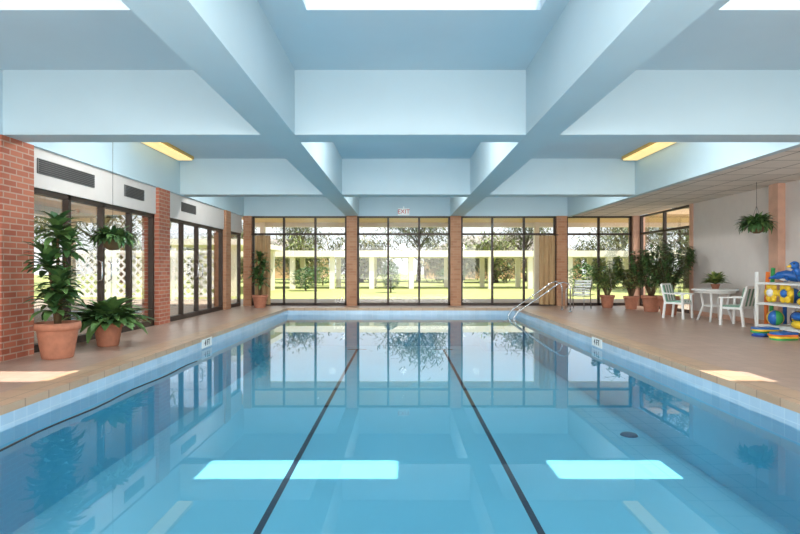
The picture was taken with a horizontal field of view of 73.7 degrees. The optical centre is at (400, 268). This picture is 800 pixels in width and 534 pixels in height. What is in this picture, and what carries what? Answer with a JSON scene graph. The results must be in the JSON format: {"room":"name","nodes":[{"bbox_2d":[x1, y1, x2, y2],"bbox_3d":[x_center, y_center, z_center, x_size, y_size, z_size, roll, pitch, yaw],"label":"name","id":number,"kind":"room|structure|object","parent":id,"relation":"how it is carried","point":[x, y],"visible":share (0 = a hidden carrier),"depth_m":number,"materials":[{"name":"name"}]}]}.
{"room":"indoor swimming pool","nodes":[
{"label":"indoor swimming pool","id":0,"kind":"room"},
{"bbox_2d":[0,69,243,215],"bbox_3d":[-4.910,-1.975,6.000,0.380,0.770,20.000,0,0,0],"label":"wall","id":1,"kind":"structure","parent":0,"point":[137,161],"depth_m":9.38,"materials":[{"name":"paint"}]},
{"bbox_2d":[37,158,94,187],"bbox_3d":[-4.766,-1.360,7.650,0.027,0.200,1.300,0,0,0],"label":"air vent grille","id":2,"kind":"object","parent":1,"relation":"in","point":[44,167],"visible":1,"depth_m":7.55,"materials":[{"name":"metal"}]},
{"bbox_2d":[124,184,143,200],"bbox_3d":[-4.766,-1.360,9.550,0.027,0.200,0.700,0,0,0],"label":"air vent grille","id":3,"kind":"object","parent":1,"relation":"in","point":[129,191],"visible":1,"depth_m":9.50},
{"bbox_2d":[181,202,195,214],"bbox_3d":[-4.766,-1.360,12.000,0.027,0.200,0.800,0,0,0],"label":"air vent grille","id":4,"kind":"object","parent":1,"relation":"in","point":[185,207],"visible":1,"depth_m":11.96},
{"bbox_2d":[34,147,241,232],"bbox_3d":[-4.880,-1.330,6.000,0.200,0.520,20.000,0,0,0],"label":"wall","id":5,"kind":"structure","parent":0,"point":[109,187],"depth_m":8.99,"materials":[{"name":"white paint"}]},
{"bbox_2d":[34,187,153,352],"bbox_3d":[-4.824,0.015,8.630,0.152,2.170,3.540,0,0,0],"label":"window","id":6,"kind":"structure","parent":5,"relation":"in","point":[66,199],"depth_m":8.76,"materials":[{"name":"brown metal"}]},
{"bbox_2d":[170,218,222,321],"bbox_3d":[-4.824,0.015,12.650,0.152,2.170,3.500,0,0,0],"label":"window","id":7,"kind":"structure","parent":5,"relation":"in","point":[181,315],"depth_m":12.62,"materials":[{"name":"brown metal"}]},
{"bbox_2d":[231,231,240,307],"bbox_3d":[-4.855,0.015,15.400,0.090,2.170,1.200,0,0,0],"label":"window","id":8,"kind":"structure","parent":5,"relation":"in","point":[238,303],"depth_m":15.94,"materials":[{"name":"brown metal"}]},
{"bbox_2d":[0,305,799,392],"bbox_3d":[1.150,1.250,6.150,12.500,0.300,20.300,0,0,0],"label":"floor","id":9,"kind":"structure","parent":0,"point":[729,346],"depth_m":8.09,"materials":[{"name":"tile"}]},
{"bbox_2d":[0,134,33,361],"bbox_3d":[-4.885,-0.245,6.580,0.330,2.690,0.560,0,0,0],"label":"brick column","id":10,"kind":"structure","parent":9,"relation":"on","point":[16,156],"depth_m":6.55,"materials":[{"name":"brick"}]},
{"bbox_2d":[19,210,90,359],"bbox_3d":[-4.263,0.184,6.625,0.764,1.833,0.842,0,0,0],"label":"dracaena","id":11,"kind":"object","parent":9,"relation":"on","point":[57,339],"visible":1,"depth_m":6.50,"materials":[{"name":"plant"}]},
{"bbox_2d":[63,296,156,346],"bbox_3d":[-4.188,0.738,7.649,1.228,0.725,1.152,0,0,19],"label":"peace lily","id":12,"kind":"object","parent":9,"relation":"on","point":[106,319],"visible":0.95,"depth_m":7.49,"materials":[{"name":"plant"}]},
{"bbox_2d":[142,187,169,324],"bbox_3d":[-4.885,-0.245,10.650,0.330,2.690,0.500,0,0,0],"label":"brick column","id":13,"kind":"structure","parent":9,"relation":"on","point":[162,216],"depth_m":10.43,"materials":[{"name":"brick"}]},
{"bbox_2d":[214,210,230,309],"bbox_3d":[-4.885,-0.245,14.600,0.330,2.690,0.400,0,0,0],"label":"brick column","id":14,"kind":"structure","parent":9,"relation":"on","point":[227,214],"depth_m":14.40,"materials":[{"name":"brick"}]},
{"bbox_2d":[243,216,251,305],"bbox_3d":[-4.600,-0.244,16.125,0.236,2.688,0.350,0,0,0],"label":"post","id":15,"kind":"object","parent":9,"relation":"on","point":[247,220],"visible":0.79,"depth_m":15.95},
{"bbox_2d":[248,250,271,307],"bbox_3d":[-4.007,0.275,15.191,0.719,1.650,0.691,0,0,-41],"label":"rubber plant","id":16,"kind":"object","parent":9,"relation":"on","point":[259,300],"visible":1,"depth_m":15.11,"materials":[{"name":"green plant"}]},
{"bbox_2d":[347,216,356,305],"bbox_3d":[-1.475,-0.244,16.125,0.306,2.688,0.350,0,0,0],"label":"post","id":17,"kind":"object","parent":9,"relation":"on","point":[351,220],"visible":0.86,"depth_m":15.95,"materials":[{"name":"brick"}]},
{"bbox_2d":[0,307,799,533],"bbox_3d":[0.015,1.719,7.800,7.050,1.262,14.880,0,0,0],"label":"swimming pool","id":18,"kind":"object","parent":9,"relation":"in","point":[306,431],"visible":0.91,"depth_m":5.96,"materials":[{"name":"liquid"}]},
{"bbox_2d":[202,337,211,348],"bbox_3d":[-3.163,1.200,8.700,0.012,0.140,0.440,0,0,0],"label":"depth marker","id":19,"kind":"object","parent":18,"relation":"attached to","point":[206,342],"visible":1,"depth_m":8.67,"materials":[{"name":"tile"}]},
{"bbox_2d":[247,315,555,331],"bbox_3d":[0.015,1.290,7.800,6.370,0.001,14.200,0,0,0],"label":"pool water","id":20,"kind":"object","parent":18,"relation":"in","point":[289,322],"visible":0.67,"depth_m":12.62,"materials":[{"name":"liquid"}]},
{"bbox_2d":[0,361,196,451],"bbox_3d":[-2.850,1.288,5.325,0.056,0.016,4.251,0,0,0],"label":"lane line","id":21,"kind":"object","parent":20,"relation":"on","point":[26,437],"visible":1,"depth_m":4.74,"materials":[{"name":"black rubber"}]},
{"bbox_2d":[508,281,571,318],"bbox_3d":[3.641,0.876,14.050,1.518,1.108,0.800,0,0,0],"label":"pool handrail","id":22,"kind":"object","parent":18,"relation":"attached to","point":[554,281],"visible":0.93,"depth_m":14.38,"materials":[{"name":"silver metal"}]},
{"bbox_2d":[592,337,601,348],"bbox_3d":[3.193,1.200,8.700,0.012,0.140,0.440,0,0,0],"label":"depth marker","id":23,"kind":"object","parent":18,"relation":"attached to","point":[596,342],"visible":1,"depth_m":8.67,"materials":[{"name":"tile"}]},
{"bbox_2d":[450,216,460,305],"bbox_3d":[1.640,-0.244,16.125,0.316,2.688,0.350,0,0,0],"label":"post","id":24,"kind":"object","parent":9,"relation":"on","point":[455,221],"visible":0.86,"depth_m":15.95,"materials":[{"name":"brick"}]},
{"bbox_2d":[556,216,566,305],"bbox_3d":[4.815,-0.244,16.125,0.306,2.688,0.350,0,0,0],"label":"post","id":25,"kind":"object","parent":9,"relation":"on","point":[561,221],"visible":0.86,"depth_m":15.95,"materials":[{"name":"brick"}]},
{"bbox_2d":[536,234,558,304],"bbox_3d":[4.360,0.013,15.910,0.680,2.095,0.068,0,0,0],"label":"curtain","id":26,"kind":"object","parent":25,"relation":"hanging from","point":[546,243],"visible":1,"depth_m":15.91,"materials":[{"name":"beige fabric"}]},
{"bbox_2d":[565,277,592,309],"bbox_3d":[4.965,0.667,14.841,0.529,0.868,0.672,0,0,40],"label":"lawn chair","id":27,"kind":"object","parent":9,"relation":"on","point":[582,284],"visible":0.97,"depth_m":14.98,"materials":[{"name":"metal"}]},
{"bbox_2d":[590,261,625,307],"bbox_3d":[5.886,0.436,15.190,0.988,1.328,0.966,0,0,0],"label":"potted palm","id":28,"kind":"object","parent":9,"relation":"on","point":[607,300],"visible":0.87,"depth_m":15.06,"materials":[{"name":"plant"}]},
{"bbox_2d":[612,256,647,309],"bbox_3d":[6.298,0.366,14.601,1.033,1.469,1.018,0,0,0],"label":"potted palm","id":29,"kind":"object","parent":9,"relation":"on","point":[631,301],"visible":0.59,"depth_m":14.48,"materials":[{"name":"plant"}]},
{"bbox_2d":[629,249,673,311],"bbox_3d":[6.447,0.285,13.763,1.100,1.631,1.095,0,0,0],"label":"potted palm","id":30,"kind":"object","parent":9,"relation":"on","point":[650,302],"visible":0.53,"depth_m":13.66,"materials":[{"name":"plant"}]},
{"bbox_2d":[642,239,696,314],"bbox_3d":[6.423,0.207,12.807,1.215,1.785,1.228,0,0,0],"label":"potted palm","id":31,"kind":"object","parent":9,"relation":"on","point":[683,264],"visible":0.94,"depth_m":12.63,"materials":[{"name":"plant"}]},
{"bbox_2d":[660,283,693,318],"bbox_3d":[6.186,0.714,11.967,0.520,0.776,0.527,0,0,-40],"label":"patio chair","id":32,"kind":"object","parent":9,"relation":"on","point":[668,293],"visible":1,"depth_m":11.94,"materials":[{"name":"white plastic"}]},
{"bbox_2d":[691,288,738,321],"bbox_3d":[6.620,0.764,11.250,0.874,0.686,0.874,0,0,0],"label":"patio table","id":33,"kind":"object","parent":9,"relation":"on","point":[710,291],"visible":0.82,"depth_m":11.06,"materials":[{"name":"white plastic"}]},
{"bbox_2d":[700,271,730,288],"bbox_3d":[6.644,0.229,11.295,0.574,0.382,0.569,0,0,-25],"label":"table plant","id":34,"kind":"object","parent":33,"relation":"on","point":[714,278],"visible":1,"depth_m":11.22,"materials":[{"name":"green plant"}]},
{"bbox_2d":[718,286,759,326],"bbox_3d":[6.591,0.714,10.381,0.520,0.776,0.527,0,0,-30],"label":"patio chair","id":35,"kind":"object","parent":9,"relation":"on","point":[747,301],"visible":0.92,"depth_m":10.25,"materials":[{"name":"white plastic"}]},
{"bbox_2d":[751,334,768,336],"bbox_3d":[5.947,1.086,8.745,0.368,0.028,0.224,0,0,-11],"label":"kickboard","id":36,"kind":"object","parent":9,"relation":"on","point":[751,334],"visible":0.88,"depth_m":8.64,"materials":[{"name":"blue plastic"}]},
{"bbox_3d":[5.949,1.057,8.738,0.368,0.028,0.224,0,0,-29],"label":"kickboard","id":37,"kind":"object","parent":36,"relation":"on","visible":0},
{"bbox_2d":[750,330,775,332],"bbox_3d":[5.946,1.028,8.752,0.368,0.028,0.224,0,0,6],"label":"kickboard","id":38,"kind":"object","parent":37,"relation":"on","point":[750,330],"visible":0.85,"depth_m":8.67,"materials":[{"name":"green plastic"}]},
{"bbox_2d":[752,329,778,331],"bbox_3d":[5.947,0.999,8.743,0.368,0.028,0.224,0,0,-17],"label":"kickboard","id":39,"kind":"object","parent":38,"relation":"on","point":[752,329],"visible":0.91,"depth_m":8.64,"materials":[{"name":"yellow plastic"}]},
{"bbox_2d":[751,327,778,329],"bbox_3d":[5.946,0.970,8.750,0.368,0.028,0.224,0,0,0],"label":"kickboard","id":40,"kind":"object","parent":39,"relation":"on","point":[757,328],"visible":1,"depth_m":8.64,"materials":[{"name":"blue plastic"}]},
{"bbox_2d":[764,272,769,323],"bbox_3d":[6.465,0.574,9.420,0.092,1.052,0.062,0,0,0],"label":"noodle","id":41,"kind":"object","parent":9,"relation":"on","point":[767,276],"visible":0.52,"depth_m":9.40,"materials":[{"name":"orange plastic"}]},
{"bbox_2d":[769,268,774,323],"bbox_3d":[6.615,0.539,9.500,0.092,1.122,0.062,0,0,0],"label":"noodle","id":42,"kind":"object","parent":9,"relation":"on","point":[771,308],"visible":0.21,"depth_m":9.48,"materials":[{"name":"green plastic"}]},
{"bbox_2d":[755,272,799,332],"bbox_3d":[6.550,0.575,8.450,0.740,1.050,1.740,0,0,0],"label":"storage rack","id":43,"kind":"object","parent":9,"relation":"on","point":[787,327],"visible":0.83,"depth_m":9.18,"materials":[{"name":"white plastic"}]},
{"bbox_2d":[764,284,777,301],"bbox_3d":[6.322,0.405,9.130,0.102,0.320,0.350,0,0,0],"label":"float","id":44,"kind":"object","parent":43,"relation":"attached to","point":[770,292],"visible":0.9,"depth_m":9.08,"materials":[{"name":"yellow plastic"}]},
{"bbox_2d":[766,310,784,324],"bbox_3d":[6.400,0.835,9.120,0.260,0.260,0.256,0,0,0],"label":"beach ball","id":45,"kind":"object","parent":43,"relation":"in","point":[774,317],"visible":1,"depth_m":9.04,"materials":[{"name":"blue plastic"}]},
{"bbox_2d":[769,270,798,281],"bbox_3d":[6.601,0.087,8.999,0.371,0.265,0.696,0,0,-36],"label":"inflatable dolphin","id":46,"kind":"object","parent":43,"relation":"on","point":[786,275],"visible":0.95,"depth_m":9.01,"materials":[{"name":"blue plastic"}]},
{"bbox_2d":[777,285,793,302],"bbox_3d":[6.322,0.405,8.800,0.102,0.320,0.350,0,0,0],"label":"float","id":47,"kind":"object","parent":43,"relation":"attached to","point":[785,293],"visible":0.94,"depth_m":8.75,"materials":[{"name":"yellow plastic"}]},
{"bbox_2d":[786,261,799,281],"bbox_3d":[6.463,0.056,8.505,0.571,0.364,0.259,0,0,8],"label":"duck","id":48,"kind":"object","parent":43,"relation":"on","point":[794,265],"visible":1,"depth_m":8.49},
{"bbox_2d":[790,288,799,302],"bbox_3d":[6.600,0.450,8.980,0.260,0.260,0.256,0,0,0],"label":"float","id":49,"kind":"object","parent":43,"relation":"in","point":[795,297],"visible":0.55,"depth_m":8.88,"materials":[{"name":"yellow plastic"}]},
{"bbox_2d":[791,320,799,328],"bbox_3d":[6.550,0.900,8.550,0.490,0.124,0.490,0,0,0],"label":"ring","id":50,"kind":"object","parent":43,"relation":"on","point":[795,324],"visible":0.95,"depth_m":8.54,"materials":[{"name":"yellow plastic"}]},
{"bbox_2d":[791,312,799,320],"bbox_3d":[6.550,0.765,8.550,0.490,0.124,0.490,0,0,0],"label":"ring","id":51,"kind":"object","parent":50,"relation":"on","point":[796,315],"visible":1,"depth_m":8.54,"materials":[{"name":"blue plastic"}]},
{"bbox_2d":[770,338,797,340],"bbox_3d":[5.927,1.086,8.293,0.368,0.028,0.224,0,0,-17],"label":"kickboard","id":52,"kind":"object","parent":9,"relation":"on","point":[770,338],"visible":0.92,"depth_m":8.19,"materials":[{"name":"green plastic"}]},
{"bbox_2d":[769,336,798,338],"bbox_3d":[5.926,1.057,8.298,0.368,0.028,0.224,0,0,-6],"label":"kickboard","id":53,"kind":"object","parent":52,"relation":"on","point":[775,337],"visible":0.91,"depth_m":8.20,"materials":[{"name":"yellow plastic"}]},
{"bbox_2d":[767,333,797,336],"bbox_3d":[5.927,1.028,8.307,0.368,0.028,0.224,0,0,17],"label":"kickboard","id":54,"kind":"object","parent":53,"relation":"on","point":[768,334],"visible":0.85,"depth_m":8.21,"materials":[{"name":"orange plastic"}]},
{"bbox_2d":[769,331,798,334],"bbox_3d":[5.926,0.999,8.295,0.368,0.028,0.224,0,0,-11],"label":"kickboard","id":55,"kind":"object","parent":54,"relation":"on","point":[776,332],"visible":1,"depth_m":8.22,"materials":[{"name":"blue plastic"}]},
{"bbox_2d":[783,281,786,330],"bbox_3d":[6.795,0.609,9.420,0.092,0.982,0.062,0,0,0],"label":"noodle","id":56,"kind":"object","parent":9,"relation":"on","point":[784,308],"visible":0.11,"depth_m":9.39,"materials":[{"name":"blue plastic"}]},
{"bbox_2d":[0,0,799,158],"bbox_3d":[1.100,-2.410,6.150,12.600,0.100,20.300,0,0,0],"label":"ceiling","id":57,"kind":"structure","parent":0,"point":[35,34],"depth_m":5.53,"materials":[{"name":"blue paint"}]},
{"bbox_2d":[141,142,193,159],"bbox_3d":[-4.520,-2.317,10.250,0.340,0.085,1.900,0,0,0],"label":"ceiling light fixture","id":58,"kind":"object","parent":57,"relation":"attached to","point":[166,148],"depth_m":10.33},
{"bbox_2d":[621,142,675,159],"bbox_3d":[4.800,-2.317,10.250,0.340,0.085,1.900,0,0,0],"label":"ceiling light fixture","id":59,"kind":"object","parent":57,"relation":"attached to","point":[649,148],"depth_m":10.31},
{"bbox_2d":[3,0,799,215],"bbox_3d":[0.140,-1.975,6.000,9.720,0.770,20.000,0,0,0],"label":"ceiling beams","id":60,"kind":"structure","parent":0,"point":[584,83],"depth_m":6.32,"materials":[{"name":"paint"}]},
{"bbox_2d":[86,216,138,249],"bbox_3d":[-4.342,-1.322,8.036,0.722,2.076,0.713,0,0,-28],"label":"plant","id":61,"kind":"object","parent":60,"relation":"hanging from","point":[114,238],"visible":1,"depth_m":7.92,"materials":[{"name":"green plant"}]},
{"bbox_2d":[242,197,645,216],"bbox_3d":[1.150,-1.975,16.175,12.500,0.770,0.350,0,0,0],"label":"wall","id":62,"kind":"structure","parent":0,"point":[253,206],"depth_m":16.00,"materials":[{"name":"blue paint"}]},
{"bbox_2d":[252,216,346,305],"bbox_3d":[-3.055,-0.245,16.100,2.850,2.690,0.080,0,0,0],"label":"window","id":63,"kind":"structure","parent":62,"relation":"in","point":[315,233],"depth_m":16.06,"materials":[{"name":"brown metal"}]},
{"bbox_2d":[251,234,273,304],"bbox_3d":[-4.130,0.013,15.910,0.660,2.095,0.068,0,0,0],"label":"curtain","id":64,"kind":"object","parent":63,"relation":"hanging from","point":[262,243],"visible":0.61,"depth_m":15.92,"materials":[{"name":"beige fabric"}]},
{"bbox_2d":[357,216,449,305],"bbox_3d":[0.080,-0.245,16.100,2.800,2.690,0.080,0,0,0],"label":"window","id":65,"kind":"structure","parent":62,"relation":"in","point":[358,217],"depth_m":16.06,"materials":[{"name":"brown metal"}]},
{"bbox_2d":[398,206,409,214],"bbox_3d":[0.085,-1.740,15.957,0.355,0.260,0.066,0,0,0],"label":"exit sign","id":66,"kind":"object","parent":62,"relation":"attached to","point":[401,211],"visible":1,"depth_m":15.93,"materials":[{"name":"white plastic"}]},
{"bbox_2d":[461,216,555,305],"bbox_3d":[3.230,-0.245,16.100,2.860,2.690,0.080,0,0,0],"label":"window","id":67,"kind":"structure","parent":62,"relation":"in","point":[523,233],"depth_m":16.06,"materials":[{"name":"brown metal"}]},
{"bbox_2d":[567,216,631,305],"bbox_3d":[5.960,-0.245,16.100,1.980,2.690,0.080,0,0,0],"label":"window","id":68,"kind":"structure","parent":62,"relation":"in","point":[598,233],"depth_m":16.06,"materials":[{"name":"brown metal"}]},
{"bbox_2d":[628,216,644,305],"bbox_3d":[7.125,-0.245,16.125,0.350,2.690,0.350,0,0,0],"label":"pillar","id":69,"kind":"structure","parent":62,"relation":"attached to","point":[635,219],"depth_m":15.95,"materials":[{"name":"pink paint"}]},
{"bbox_2d":[640,205,688,312],"bbox_3d":[7.180,-0.245,14.525,0.080,2.690,2.850,0,0,0],"label":"window","id":70,"kind":"structure","parent":62,"relation":"in","point":[664,230],"depth_m":14.51,"materials":[{"name":"brown metal"}]},
{"bbox_2d":[568,142,799,216],"bbox_3d":[5.060,-1.965,6.000,0.120,0.790,20.000,0,0,0],"label":"wall","id":71,"kind":"structure","parent":0,"point":[679,162],"depth_m":9.41,"materials":[{"name":"blue paint"}]},
{"bbox_2d":[575,147,799,215],"bbox_3d":[6.110,-1.615,6.000,1.980,0.050,20.000,0,0,0],"label":"ceiling","id":72,"kind":"structure","parent":0,"point":[783,167],"depth_m":10.16,"materials":[{"name":"tile"}]},
{"bbox_2d":[735,182,779,234],"bbox_3d":[6.486,-1.109,9.745,0.664,0.963,0.699,0,0,0],"label":"plant","id":73,"kind":"object","parent":72,"relation":"hanging from","point":[760,223],"visible":1,"depth_m":9.64,"materials":[{"name":"green plant"}]},
{"bbox_2d":[693,180,799,323],"bbox_3d":[7.200,-0.270,4.475,0.200,2.740,16.950,0,0,0],"label":"wall","id":74,"kind":"structure","parent":0,"point":[720,247],"depth_m":11.25,"materials":[{"name":"paint"}]},
{"bbox_2d":[689,204,692,313],"bbox_3d":[7.190,-0.245,13.025,0.220,2.690,0.150,0,0,0],"label":"trim","id":75,"kind":"structure","parent":74,"relation":"attached to","point":[690,205],"depth_m":13.04,"materials":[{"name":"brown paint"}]},
{"bbox_2d":[693,310,787,323],"bbox_3d":[7.090,1.050,4.475,0.019,0.100,16.950,0,0,0],"label":"baseboard","id":76,"kind":"structure","parent":74,"relation":"attached to","point":[714,315],"depth_m":11.56,"materials":[{"name":"pink paint"}]},
{"bbox_2d":[769,183,784,323],"bbox_3d":[7.029,-0.244,9.975,0.139,2.689,0.250,0,0,0],"label":"pilaster","id":77,"kind":"object","parent":74,"relation":"attached to","point":[776,191],"visible":0.64,"depth_m":9.86,"materials":[{"name":"pink paint"}]},
{"label":"outside","id":78,"kind":"structure","parent":0,"visible":0},
{"bbox_2d":[34,274,688,298],"bbox_3d":[5.000,1.325,70.100,150.000,0.350,99.800,0,0,0],"label":"lawn","id":79,"kind":"structure","parent":78,"point":[472,289],"depth_m":28.52,"materials":[{"name":"green plant"}]},
{"bbox_2d":[34,216,86,244],"bbox_3d":[-28.798,-3.233,39.763,9.388,8.792,8.324,0,0,-24],"label":"tree","id":80,"kind":"object","parent":79,"relation":"on","point":[40,220],"visible":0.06,"depth_m":40.74,"materials":[{"name":"green plant"}]},
{"bbox_2d":[34,215,171,291],"bbox_3d":[-14.791,-2.946,26.009,7.778,8.216,8.773,0,0,19],"label":"tree","id":81,"kind":"object","parent":79,"relation":"on","point":[108,218],"visible":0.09,"depth_m":26.18,"materials":[{"name":"green plant"}]},
{"bbox_2d":[76,234,141,281],"bbox_3d":[-24.041,-1.201,46.396,8.232,4.822,7.649,0,0,-29],"label":"tree","id":82,"kind":"object","parent":79,"relation":"on","point":[137,240],"visible":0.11,"depth_m":45.33,"materials":[{"name":"green plant"}]},
{"bbox_2d":[136,235,205,280],"bbox_3d":[-18.460,-1.119,44.172,7.124,4.691,6.827,0,0,30],"label":"tree","id":83,"kind":"object","parent":79,"relation":"on","point":[185,248],"visible":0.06,"depth_m":44.12,"materials":[{"name":"green plant"}]},
{"bbox_2d":[170,239,282,295],"bbox_3d":[-8.250,-0.045,26.100,3.300,2.410,8.200,0,0,0],"label":"pergola","id":84,"kind":"object","parent":79,"relation":"on","point":[189,243],"visible":0.31,"depth_m":22.37,"materials":[{"name":"beige paint"}]},
{"bbox_2d":[199,222,256,238],"bbox_3d":[-19.268,-2.906,59.895,7.702,8.136,8.687,0,0,-5],"label":"tree","id":85,"kind":"object","parent":79,"relation":"on","point":[232,236],"visible":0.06,"depth_m":59.31,"materials":[{"name":"green plant"}]},
{"bbox_2d":[231,229,288,280],"bbox_3d":[-13.383,-1.129,46.952,7.416,4.676,7.981,0,0,-30],"label":"tree","id":86,"kind":"object","parent":79,"relation":"on","point":[270,229],"visible":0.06,"depth_m":46.28,"materials":[{"name":"green plant"}]},
{"bbox_2d":[199,239,328,277],"bbox_3d":[-18.000,-1.375,70.000,17.000,5.050,9.000,0,0,0],"label":"house","id":87,"kind":"structure","parent":79,"relation":"on","point":[277,273],"depth_m":66.00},
{"bbox_2d":[275,231,335,282],"bbox_3d":[-8.154,-0.942,44.053,6.297,4.327,6.571,0,0,36],"label":"tree","id":88,"kind":"object","parent":79,"relation":"on","point":[308,261],"visible":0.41,"depth_m":42.92,"materials":[{"name":"green plant"}]},
{"bbox_2d":[289,267,322,290],"bbox_3d":[-5.030,0.524,27.977,1.837,1.251,1.906,0,0,0],"label":"shrub","id":89,"kind":"object","parent":79,"relation":"on","point":[294,282],"visible":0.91,"depth_m":27.78,"materials":[{"name":"green plant"}]},
{"bbox_2d":[272,227,340,273],"bbox_3d":[-11.086,-2.853,57.729,8.574,8.030,7.602,0,0,34],"label":"tree","id":90,"kind":"object","parent":79,"relation":"on","point":[293,229],"visible":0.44,"depth_m":57.41,"materials":[{"name":"green plant"}]},
{"bbox_2d":[307,266,335,284],"bbox_3d":[-5.523,0.481,37.483,2.424,1.339,2.465,0,0,0],"label":"shrub","id":91,"kind":"object","parent":79,"relation":"on","point":[326,268],"visible":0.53,"depth_m":37.30,"materials":[{"name":"green plant"}]},
{"bbox_2d":[320,227,403,281],"bbox_3d":[-2.999,-1.272,46.319,8.998,4.974,7.051,0,0,-1],"label":"tree","id":92,"kind":"object","parent":79,"relation":"on","point":[363,262],"visible":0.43,"depth_m":45.49,"materials":[{"name":"green plant"}]},
{"bbox_2d":[335,239,392,279],"bbox_3d":[-4.125,-0.969,56.893,6.378,4.383,6.656,0,0,-24],"label":"tree","id":93,"kind":"object","parent":79,"relation":"on","point":[343,276],"visible":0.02,"depth_m":56.68,"materials":[{"name":"green plant"}]},
{"bbox_2d":[380,261,401,292],"bbox_3d":[-0.511,0.374,25.996,1.126,1.552,1.112,0,0,0],"label":"shrub","id":94,"kind":"object","parent":79,"relation":"on","point":[391,284],"visible":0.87,"depth_m":25.93,"materials":[{"name":"green plant"}]},
{"bbox_2d":[123,251,683,288],"bbox_3d":[1.750,0.050,32.600,35.500,2.220,3.900,0,0,0],"label":"pergola","id":95,"kind":"object","parent":79,"relation":"on","point":[372,255],"visible":0.33,"depth_m":30.86,"materials":[{"name":"beige paint"}]},
{"bbox_2d":[376,227,465,281],"bbox_3d":[1.794,-2.964,48.782,8.812,8.253,7.813,0,0,-25],"label":"tree","id":96,"kind":"object","parent":79,"relation":"on","point":[401,229],"visible":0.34,"depth_m":48.59,"materials":[{"name":"green plant"}]},
{"bbox_2d":[414,237,479,281],"bbox_3d":[4.208,-0.840,44.399,5.794,4.088,7.394,0,0,-39],"label":"tree","id":97,"kind":"object","parent":79,"relation":"on","point":[434,264],"visible":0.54,"depth_m":44.18,"materials":[{"name":"green plant"}]},
{"bbox_2d":[435,268,466,281],"bbox_3d":[3.506,0.480,37.501,2.359,1.340,2.347,0,0,0],"label":"shrub","id":98,"kind":"object","parent":79,"relation":"on","point":[441,274],"visible":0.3,"depth_m":37.20,"materials":[{"name":"green plant"}]},
{"bbox_2d":[436,235,479,279],"bbox_3d":[6.676,-1.288,55.513,7.137,5.002,9.009,0,0,11],"label":"tree","id":99,"kind":"object","parent":79,"relation":"on","point":[472,241],"visible":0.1,"depth_m":55.03,"materials":[{"name":"green plant"}]},
{"bbox_2d":[464,230,526,282],"bbox_3d":[7.850,-1.166,45.100,7.273,4.790,6.970,0,0,-39],"label":"tree","id":100,"kind":"object","parent":79,"relation":"on","point":[486,245],"visible":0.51,"depth_m":43.91,"materials":[{"name":"green plant"}]},
{"bbox_2d":[424,236,581,278],"bbox_3d":[12.000,-1.475,66.000,19.000,5.250,9.000,0,0,0],"label":"house","id":101,"kind":"structure","parent":79,"relation":"on","point":[464,237],"depth_m":62.00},
{"bbox_2d":[485,227,552,281],"bbox_3d":[11.481,-2.422,49.253,7.650,7.164,6.782,0,0,12],"label":"tree","id":102,"kind":"object","parent":79,"relation":"on","point":[528,238],"visible":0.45,"depth_m":48.57,"materials":[{"name":"green plant"}]},
{"bbox_2d":[568,263,596,292],"bbox_3d":[8.184,0.433,23.991,1.629,1.434,1.647,0,0,0],"label":"shrub","id":103,"kind":"object","parent":79,"relation":"on","point":[588,268],"visible":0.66,"depth_m":23.84,"materials":[{"name":"green plant"}]},
{"bbox_2d":[569,228,627,282],"bbox_3d":[16.835,-1.047,44.322,8.162,4.512,6.396,0,0,-7],"label":"tree","id":104,"kind":"object","parent":79,"relation":"on","point":[580,248],"visible":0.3,"depth_m":43.49,"materials":[{"name":"green plant"}]},
{"bbox_2d":[579,227,654,260],"bbox_3d":[23.695,-3.194,58.050,8.248,8.712,9.303,0,0,26],"label":"tree","id":105,"kind":"object","parent":79,"relation":"on","point":[609,228],"visible":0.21,"depth_m":57.43,"materials":[{"name":"green plant"}]},
{"bbox_2d":[600,208,684,250],"bbox_3d":[22.086,-2.937,45.277,8.753,8.197,7.761,0,0,34],"label":"tree","id":106,"kind":"object","parent":79,"relation":"on","point":[649,237],"visible":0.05,"depth_m":44.91,"materials":[{"name":"green plant"}]},
{"bbox_2d":[613,205,688,291],"bbox_3d":[14.239,-3.050,26.856,7.975,8.424,8.994,0,0,-12],"label":"tree","id":107,"kind":"object","parent":79,"relation":"on","point":[686,233],"visible":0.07,"depth_m":26.91,"materials":[{"name":"green plant"}]},
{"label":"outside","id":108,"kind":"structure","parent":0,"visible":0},
{"bbox_2d":[34,299,688,343],"bbox_3d":[0.000,1.315,4.100,60.000,0.370,32.200,0,0,0],"label":"patio","id":109,"kind":"structure","parent":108,"point":[188,303],"depth_m":17.99,"materials":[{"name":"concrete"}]},
{"bbox_2d":[53,249,111,299],"bbox_3d":[-11.350,0.190,19.000,2.020,1.880,0.120,0,0,0],"label":"lattice screen","id":110,"kind":"object","parent":109,"relation":"on","point":[108,253],"visible":0.41,"depth_m":18.99,"materials":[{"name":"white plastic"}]},
{"bbox_2d":[34,194,133,308],"bbox_3d":[-7.360,-0.360,5.150,4.480,2.980,22.300,0,0,0],"label":"porch canopy","id":111,"kind":"object","parent":109,"relation":"on","point":[84,213],"visible":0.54,"depth_m":14.54,"materials":[{"name":"beige paint"}]},
{"bbox_2d":[112,250,141,297],"bbox_3d":[-9.250,0.190,19.000,2.020,1.880,0.120,0,0,0],"label":"lattice screen","id":112,"kind":"object","parent":109,"relation":"on","point":[115,265],"visible":0.34,"depth_m":18.99,"materials":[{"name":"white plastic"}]},
{"bbox_2d":[171,248,213,300],"bbox_3d":[-7.200,0.190,19.000,1.920,1.880,0.120,0,0,0],"label":"lattice screen","id":113,"kind":"object","parent":109,"relation":"on","point":[174,256],"visible":0.46,"depth_m":18.99,"materials":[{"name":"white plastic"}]},
{"bbox_2d":[242,209,688,299],"bbox_3d":[3.300,-0.385,17.930,17.400,3.030,3.140,0,0,0],"label":"canopy","id":114,"kind":"object","parent":109,"relation":"on","point":[677,218],"visible":0.23,"depth_m":19.20,"materials":[{"name":"beige paint"}]}
]}

